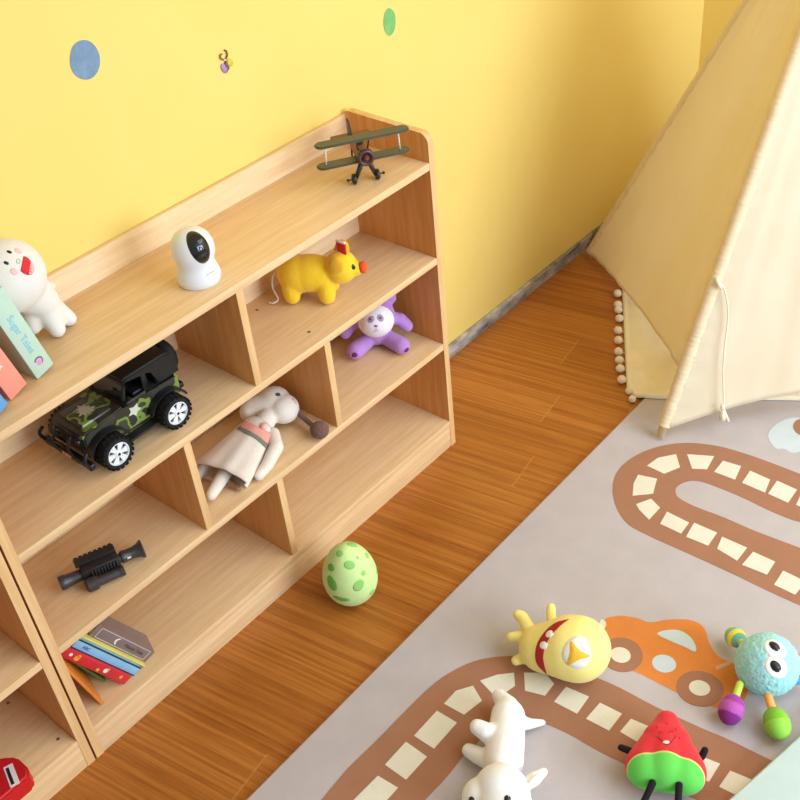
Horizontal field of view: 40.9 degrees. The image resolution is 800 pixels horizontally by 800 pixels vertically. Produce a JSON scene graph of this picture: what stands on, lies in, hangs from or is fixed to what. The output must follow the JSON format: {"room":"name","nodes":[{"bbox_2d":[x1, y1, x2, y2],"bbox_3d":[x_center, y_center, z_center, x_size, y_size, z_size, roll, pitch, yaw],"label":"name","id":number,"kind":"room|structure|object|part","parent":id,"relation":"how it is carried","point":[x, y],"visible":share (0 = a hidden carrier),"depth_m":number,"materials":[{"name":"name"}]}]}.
{"room":"children's playroom","nodes":[
{"label":"children's playroom","id":0,"kind":"room"},
{"bbox_2d":[50,249,643,799],"bbox_3d":[0.963,1.202,1.441,4.320,0.080,5.490,24,47,33],"label":"floor","id":1,"kind":"structure","parent":0,"point":[537,391],"depth_m":2.56,"materials":[{"name":"brown wood"}]},
{"bbox_2d":[0,551,95,799],"bbox_3d":[-1.145,0.652,1.651,0.256,0.895,1.200,24,47,33],"label":"shelf","id":2,"kind":"object","parent":1,"relation":"on","point":[40,728],"visible":1,"depth_m":2.11,"materials":[{"name":"brown wood"}]},
{"bbox_2d":[0,758,34,799],"bbox_3d":[-0.810,0.759,2.017,0.120,0.047,0.222,24,47,33],"label":"box","id":3,"kind":"object","parent":2,"relation":"on","point":[16,780],"visible":1,"depth_m":2.03,"materials":[{"name":"plastic"}]},
{"bbox_3d":[-1.107,0.946,1.876,0.243,0.018,1.164,24,47,33],"label":"board","id":4,"kind":"part","parent":2,"relation":"part of","materials":[{"name":"brown wood"}]},
{"bbox_2d":[0,108,455,757],"bbox_3d":[-0.373,0.029,2.333,0.256,0.895,1.200,24,47,33],"label":"shelf","id":5,"kind":"object","parent":1,"relation":"on","point":[208,569],"visible":0.86,"depth_m":2.28,"materials":[{"name":"brown wood"}]},
{"bbox_2d":[0,395,7,412],"bbox_3d":[-0.741,-0.054,1.733,0.151,0.183,0.084,18,44,28],"label":"storybook","id":6,"kind":"object","parent":5,"relation":"on","point":[3,403],"visible":1,"depth_m":1.76,"materials":[{"name":"paper"}]},
{"bbox_2d":[0,348,26,399],"bbox_3d":[-0.724,-0.090,1.774,0.151,0.184,0.082,18,44,28],"label":"storybook","id":7,"kind":"object","parent":5,"relation":"on","point":[12,382],"visible":1,"depth_m":1.78,"materials":[{"name":"paper"}]},
{"bbox_2d":[0,286,53,378],"bbox_3d":[-0.660,-0.120,1.799,0.076,0.189,0.079,20,45,30],"label":"storybook","id":8,"kind":"object","parent":5,"relation":"on","point":[18,342],"visible":1,"depth_m":1.79,"materials":[{"name":"paper"}]},
{"bbox_2d":[0,238,76,336],"bbox_3d":[-0.662,-0.190,1.873,0.127,0.208,0.165,24,47,33],"label":"stuffed toy","id":9,"kind":"object","parent":5,"relation":"on","point":[23,272],"visible":0.91,"depth_m":1.82,"materials":[{"name":"white fabric"}]},
{"bbox_3d":[-0.747,0.337,1.995,0.244,0.895,0.018,24,47,33],"label":"panel","id":10,"kind":"part","parent":5,"relation":"part of","materials":[{"name":"brown wood"}]},
{"bbox_2d":[62,657,102,704],"bbox_3d":[-0.666,0.542,2.182,0.044,0.156,0.120,-27,42,-24],"label":"picture book","id":11,"kind":"object","parent":5,"relation":"on","point":[76,672],"visible":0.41,"depth_m":2.17,"materials":[{"name":"paper"}]},
{"bbox_2d":[70,661,105,681],"bbox_3d":[-0.663,0.535,2.235,0.049,0.102,0.090,-23,41,-20],"label":"picture book","id":12,"kind":"object","parent":5,"relation":"on","point":[97,675],"visible":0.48,"depth_m":2.21,"materials":[{"name":"paper"}]},
{"bbox_2d":[61,646,130,683],"bbox_3d":[-0.635,0.519,2.198,0.110,0.169,0.086,-23,41,-20],"label":"picture book","id":13,"kind":"object","parent":5,"relation":"on","point":[71,654],"visible":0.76,"depth_m":2.17,"materials":[{"name":"paper"}]},
{"bbox_2d":[57,540,145,591],"bbox_3d":[-0.588,0.333,2.124,0.172,0.046,0.070,-23,41,-20],"label":"toy scope","id":14,"kind":"object","parent":5,"relation":"on","point":[99,567],"visible":1,"depth_m":2.11,"materials":[{"name":"black plastic"}]},
{"bbox_3d":[-0.607,0.309,2.128,0.082,0.011,0.021,-23,41,-20],"label":"rail","id":15,"kind":"part","parent":14,"relation":"part of","materials":[{"name":"black plastic"}]},
{"bbox_2d":[71,638,140,675],"bbox_3d":[-0.617,0.505,2.215,0.109,0.168,0.086,-23,41,-20],"label":"picture book","id":16,"kind":"object","parent":5,"relation":"on","point":[85,646],"visible":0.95,"depth_m":2.18,"materials":[{"name":"paper"}]},
{"bbox_2d":[82,633,144,666],"bbox_3d":[-0.604,0.498,2.221,0.098,0.166,0.070,-23,41,-20],"label":"picture book","id":17,"kind":"object","parent":5,"relation":"on","point":[86,636],"visible":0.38,"depth_m":2.20,"materials":[{"name":"paper"}]},
{"bbox_2d":[38,339,191,470],"bbox_3d":[-0.543,0.001,2.057,0.178,0.147,0.279,24,47,33],"label":"toy jeep","id":18,"kind":"object","parent":5,"relation":"on","point":[96,423],"visible":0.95,"depth_m":2.02,"materials":[{"name":"plastic"},{"name":"rubber"},{"name":"glass"}]},
{"bbox_2d":[52,420,83,450],"bbox_3d":[-0.617,0.066,1.995,0.084,0.034,0.006,24,47,33],"label":"grille","id":19,"kind":"object","parent":18,"relation":"attached to","point":[72,431],"depth_m":1.98,"materials":[{"name":"black plastic"}]},
{"bbox_2d":[60,396,109,427],"bbox_3d":[-0.589,0.022,2.007,0.072,0.008,0.068,24,47,33],"label":"hood","id":20,"kind":"object","parent":18,"relation":"attached to","point":[84,411],"depth_m":2.00,"materials":[{"name":"plastic"}]},
{"bbox_3d":[-0.553,-0.025,2.026,0.104,0.050,0.020,24,47,33],"label":"windscreen frame","id":21,"kind":"part","parent":18,"relation":"part of","materials":[{"name":"black plastic"}]},
{"bbox_3d":[-0.500,-0.002,2.024,0.004,0.009,0.050,24,47,33],"label":"door","id":22,"kind":"part","parent":18,"relation":"part of","materials":[{"name":"plastic"}]},
{"bbox_3d":[-0.507,-0.019,2.050,0.036,0.020,0.035,24,47,33],"label":"seat","id":23,"kind":"part","parent":18,"relation":"part of","materials":[{"name":"black plastic"}]},
{"bbox_3d":[-0.498,-0.043,2.049,0.036,0.034,0.012,24,47,33],"label":"seat","id":24,"kind":"part","parent":18,"relation":"part of","materials":[{"name":"black plastic"}]},
{"bbox_2d":[88,616,154,661],"bbox_3d":[-0.586,0.490,2.234,0.109,0.160,0.057,-23,41,-20],"label":"picture book","id":25,"kind":"object","parent":5,"relation":"on","point":[110,631],"visible":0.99,"depth_m":2.22,"materials":[{"name":"paper"}]},
{"bbox_3d":[-0.572,0.505,2.216,0.025,0.145,0.001,-45,45,1],"label":"spine frame","id":26,"kind":"part","parent":25,"relation":"part of","materials":[{"name":"white paper"}]},
{"bbox_3d":[-0.465,-0.008,2.404,0.012,0.883,1.200,24,47,33],"label":"panel","id":27,"kind":"part","parent":5,"relation":"part of","materials":[{"name":"brown wood"}]},
{"bbox_2d":[170,225,220,290],"bbox_3d":[-0.388,-0.274,2.021,0.085,0.111,0.085,24,47,33],"label":"security camera","id":28,"kind":"object","parent":5,"relation":"on","point":[192,248],"visible":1,"depth_m":1.99,"materials":[{"name":"white plastic"}]},
{"bbox_3d":[-0.335,0.322,2.558,0.243,0.018,1.164,24,47,33],"label":"board","id":29,"kind":"part","parent":5,"relation":"part of","materials":[{"name":"brown wood"}]},
{"bbox_2d":[196,386,328,500],"bbox_3d":[-0.330,0.091,2.362,0.207,0.084,0.328,24,47,33],"label":"doll","id":30,"kind":"object","parent":5,"relation":"on","point":[233,462],"visible":1,"depth_m":2.34,"materials":[{"name":"fabric"}]},
{"bbox_3d":[-0.327,0.083,2.359,0.080,0.033,0.017,16,43,27],"label":"neck trim","id":31,"kind":"part","parent":30,"relation":"part of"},
{"bbox_3d":[-0.283,0.117,2.351,0.047,0.046,0.142,2,39,10],"label":"arm","id":32,"kind":"part","parent":30,"relation":"part of"},
{"bbox_2d":[268,239,366,303],"bbox_3d":[-0.186,-0.289,2.376,0.228,0.145,0.090,1,39,10],"label":"pig","id":33,"kind":"object","parent":5,"relation":"on","point":[302,273],"visible":1,"depth_m":2.35},
{"bbox_2d":[314,118,409,184],"bbox_3d":[-0.091,-0.542,2.321,0.206,0.108,0.166,-14,39,-10],"label":"toy biplane","id":34,"kind":"object","parent":5,"relation":"on","point":[364,156],"visible":1,"depth_m":2.27,"materials":[{"name":"green metal"}]},
{"bbox_3d":[-0.088,-0.490,2.293,0.026,0.042,0.012,8,40,18],"label":"gear leg","id":35,"kind":"part","parent":34,"relation":"part of","materials":[{"name":"black metal"}]},
{"bbox_3d":[-0.060,-0.497,2.298,0.012,0.042,0.026,22,46,32],"label":"gear leg","id":36,"kind":"part","parent":34,"relation":"part of","materials":[{"name":"black metal"}]},
{"bbox_2d":[340,294,412,359],"bbox_3d":[-0.060,-0.189,2.630,0.184,0.147,0.116,-7,38,0],"label":"plush bear","id":37,"kind":"object","parent":5,"relation":"on","point":[376,326],"visible":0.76,"depth_m":2.62},
{"bbox_3d":[0.011,-0.275,2.664,0.244,0.895,0.018,24,47,33],"label":"panel","id":38,"kind":"part","parent":5,"relation":"part of","materials":[{"name":"brown wood"}]},
{"bbox_2d":[322,541,377,605],"bbox_3d":[-0.115,0.386,2.424,0.126,0.178,0.126,24,47,33],"label":"egg","id":39,"kind":"object","parent":1,"relation":"on","point":[349,572],"visible":1,"depth_m":2.37,"materials":[{"name":"green plastic"}]},
{"bbox_2d":[328,563,334,571],"bbox_3d":[-0.151,0.370,2.367,0.023,0.018,0.010,24,47,33],"label":"spot","id":40,"kind":"object","parent":39,"relation":"attached to","point":[331,566],"depth_m":2.37,"materials":[{"name":"green plastic"}]},
{"bbox_2d":[327,575,337,590],"bbox_3d":[-0.150,0.406,2.380,0.030,0.039,0.010,24,47,33],"label":"spot","id":41,"kind":"object","parent":39,"relation":"on","point":[332,580],"depth_m":2.38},
{"bbox_2d":[336,550,343,556],"bbox_3d":[-0.132,0.337,2.356,0.019,0.011,0.014,24,47,33],"label":"spot","id":42,"kind":"object","parent":39,"relation":"on","point":[339,553],"depth_m":2.35,"materials":[{"name":"green plastic"}]},
{"bbox_2d":[333,596,349,600],"bbox_3d":[-0.131,0.443,2.397,0.040,0.016,0.007,7,40,17],"label":"spot","id":43,"kind":"object","parent":39,"relation":"attached to","point":[336,598],"depth_m":2.39,"materials":[{"name":"green plastic"}]},
{"bbox_2d":[344,561,354,568],"bbox_3d":[-0.111,0.361,2.352,0.024,0.019,0.012,-11,38,-5],"label":"spot","id":44,"kind":"object","parent":39,"relation":"attached to","point":[347,564],"depth_m":2.35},
{"bbox_2d":[347,542,356,546],"bbox_3d":[-0.106,0.322,2.374,0.020,0.016,0.022,24,47,33],"label":"spot","id":45,"kind":"object","parent":39,"relation":"on","point":[349,544],"depth_m":2.37,"materials":[{"name":"green plastic"}]},
{"bbox_2d":[353,579,363,590],"bbox_3d":[-0.092,0.410,2.373,0.027,0.029,0.007,-22,40,-19],"label":"spot","id":46,"kind":"object","parent":39,"relation":"attached to","point":[358,584],"depth_m":2.37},
{"bbox_2d":[247,398,799,799],"bbox_3d":[1.133,0.593,2.115,2.020,0.014,2.900,24,47,33],"label":"area rug","id":47,"kind":"object","parent":1,"relation":"on","point":[670,543],"visible":0.83,"depth_m":2.33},
{"bbox_2d":[462,689,547,799],"bbox_3d":[0.198,0.676,2.046,0.164,0.105,0.315,-1,38,7],"label":"stuffed toy","id":48,"kind":"object","parent":47,"relation":"on","point":[501,759],"visible":1,"depth_m":2.03,"materials":[{"name":"white fabric"}]},
{"bbox_2d":[506,603,610,682],"bbox_3d":[0.330,0.498,2.231,0.227,0.136,0.149,18,44,28],"label":"plush monster","id":49,"kind":"object","parent":47,"relation":"on","point":[569,648],"visible":1,"depth_m":2.17,"materials":[{"name":"yellow fabric"}]},
{"bbox_2d":[618,710,707,799],"bbox_3d":[0.495,0.682,2.008,0.195,0.088,0.164,-28,43,-26],"label":"watermelon","id":50,"kind":"object","parent":47,"relation":"on","point":[665,759],"visible":1,"depth_m":1.98,"materials":[{"name":"fabric"}]},
{"bbox_3d":[0.436,0.668,2.039,0.045,0.022,0.016,14,42,24],"label":"arm","id":51,"kind":"part","parent":50,"relation":"part of"},
{"bbox_3d":[0.452,0.721,1.961,0.014,0.033,0.054,22,46,31],"label":"leg","id":52,"kind":"part","parent":50,"relation":"part of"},
{"bbox_3d":[0.506,0.722,1.951,0.014,0.033,0.051,4,39,13],"label":"leg","id":53,"kind":"part","parent":50,"relation":"part of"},
{"bbox_3d":[0.563,0.671,2.013,0.042,0.027,0.014,-31,44,-28],"label":"arm","id":54,"kind":"part","parent":50,"relation":"part of"},
{"bbox_2d":[718,626,799,739],"bbox_3d":[0.718,0.539,2.128,0.180,0.131,0.232,12,42,22],"label":"toy","id":55,"kind":"object","parent":47,"relation":"on","point":[766,664],"visible":1,"depth_m":2.10,"materials":[{"name":"blue fabric"}]},
{"bbox_2d":[730,736,799,799],"bbox_3d":[1.023,0.802,1.824,1.000,0.036,0.750,-29,43,-26],"label":"foam mat","id":56,"kind":"object","parent":47,"relation":"on","point":[780,779],"visible":1,"depth_m":1.97,"materials":[{"name":"green plastic"}]},
{"bbox_2d":[586,0,799,437],"bbox_3d":[1.057,-0.873,2.661,0.983,1.640,0.976,-6,38,0],"label":"tent","id":57,"kind":"object","parent":1,"relation":"on","point":[703,237],"visible":1,"depth_m":2.72,"materials":[{"name":"beige fabric"}]},
{"bbox_3d":[0.809,-0.121,2.684,0.031,0.376,0.118,-11,38,-6],"label":"tie cord","id":58,"kind":"part","parent":57,"relation":"part of","materials":[{"name":"fabric"}]},
{"bbox_3d":[0.954,-0.546,2.425,0.639,1.354,0.276,-32,45,-29],"label":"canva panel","id":59,"kind":"part","parent":57,"relation":"part of","materials":[{"name":"beige fabric"}]},
{"bbox_2d":[613,289,799,402],"bbox_3d":[0.954,-0.190,3.126,0.652,0.026,0.629,1,39,9],"label":"mat","id":60,"kind":"object","parent":1,"relation":"on","point":[651,369],"visible":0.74,"depth_m":3.07,"materials":[{"name":"fabric"}]},
{"bbox_2d":[0,0,703,344],"bbox_3d":[-0.760,-0.611,1.737,0.120,2.700,5.490,24,47,33],"label":"wall","id":61,"kind":"structure","parent":0,"point":[538,115],"depth_m":2.45,"materials":[{"name":"yellow paint"}]},
{"bbox_2d":[70,40,99,79],"bbox_3d":[-0.560,-0.605,1.908,0.001,0.069,0.063,24,47,33],"label":"sticker","id":62,"kind":"object","parent":61,"relation":"attached to","point":[84,56],"visible":1,"depth_m":1.91,"materials":[{"name":"paper"}]},
{"bbox_2d":[219,49,232,72],"bbox_3d":[-0.348,-0.680,2.151,0.008,0.047,0.033,24,47,33],"label":"sticker","id":63,"kind":"object","parent":61,"relation":"attached to","point":[225,67],"visible":1,"depth_m":2.15,"materials":[{"name":"purple paper"}]},
{"bbox_2d":[383,8,395,35],"bbox_3d":[-0.024,-0.875,2.483,0.001,0.062,0.043,24,47,33],"label":"sticker","id":64,"kind":"object","parent":61,"relation":"attached to","point":[389,22],"visible":1,"depth_m":2.48,"materials":[{"name":"paper"}]},
{"bbox_2d":[448,223,602,358],"bbox_3d":[-0.631,0.484,2.484,0.012,0.043,5.370,24,47,33],"label":"baseboard","id":65,"kind":"structure","parent":61,"relation":"attached to","point":[479,327],"depth_m":3.36,"materials":[{"name":"grey stone"}]},
{"bbox_2d":[698,0,740,68],"bbox_3d":[2.608,-1.256,2.073,4.200,2.700,0.120,24,47,33],"label":"wall","id":66,"kind":"structure","parent":0,"point":[716,13],"depth_m":3.67,"materials":[{"name":"yellow paint"}]}
]}

